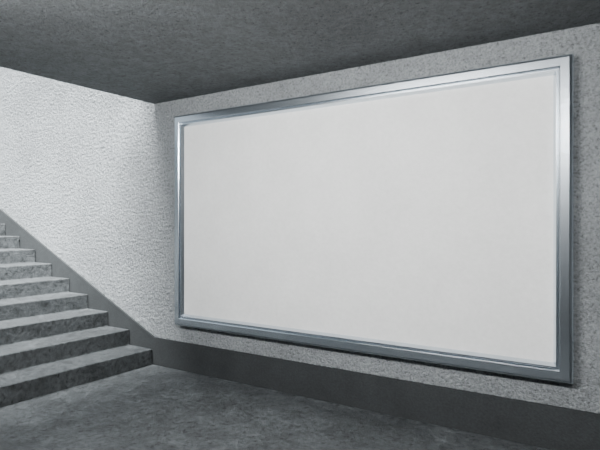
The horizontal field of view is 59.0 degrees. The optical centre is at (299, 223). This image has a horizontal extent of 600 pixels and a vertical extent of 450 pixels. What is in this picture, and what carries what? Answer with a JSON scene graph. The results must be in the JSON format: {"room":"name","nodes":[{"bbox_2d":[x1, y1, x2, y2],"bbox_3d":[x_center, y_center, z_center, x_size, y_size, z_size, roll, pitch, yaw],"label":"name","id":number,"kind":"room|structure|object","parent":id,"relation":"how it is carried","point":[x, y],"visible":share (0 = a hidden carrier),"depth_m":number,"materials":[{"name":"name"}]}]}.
{"room":"metro station","nodes":[
{"label":"metro station","id":0,"kind":"room"},
{"bbox_2d":[0,364,548,449],"bbox_3d":[0.213,1.651,0.159,9.420,0.200,7.500,0,0,33],"label":"floor","id":1,"kind":"structure","parent":0,"point":[151,407],"depth_m":4.15,"materials":[{"name":"concrete"}]},
{"bbox_2d":[0,224,151,406],"bbox_3d":[-7.727,0.100,5.567,9.890,3.302,7.168,0,0,33],"label":"staircase","id":2,"kind":"structure","parent":1,"relation":"on","point":[51,341],"depth_m":5.66,"materials":[{"name":"concrete"}]},
{"bbox_2d":[0,0,599,103],"bbox_3d":[0.239,-1.522,0.154,9.370,0.400,7.520,0,0,33],"label":"ceiling","id":3,"kind":"structure","parent":0,"point":[150,51],"depth_m":3.67,"materials":[{"name":"concrete"}]},
{"bbox_3d":[-1.873,-0.574,6.206,18.961,4.651,0.300,0,0,33],"label":"wall","id":4,"kind":"structure","parent":0,"visible":0},
{"bbox_2d":[0,23,599,412],"bbox_3d":[-1.135,-0.775,5.544,11.000,4.250,0.022,0,0,33],"label":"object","id":5,"kind":"structure","parent":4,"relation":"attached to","point":[88,173],"depth_m":5.84,"materials":[{"name":"grey concrete"}]},
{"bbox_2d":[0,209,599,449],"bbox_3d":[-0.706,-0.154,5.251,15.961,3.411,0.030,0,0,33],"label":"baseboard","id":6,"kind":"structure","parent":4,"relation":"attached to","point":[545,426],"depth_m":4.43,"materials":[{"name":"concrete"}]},
{"bbox_2d":[175,54,573,383],"bbox_3d":[0.261,-0.032,4.564,3.746,2.192,0.092,0,0,33],"label":"billboard","id":7,"kind":"object","parent":4,"relation":"attached to","point":[430,219],"visible":1,"depth_m":4.22,"materials":[{"name":"white paper"}]}
]}

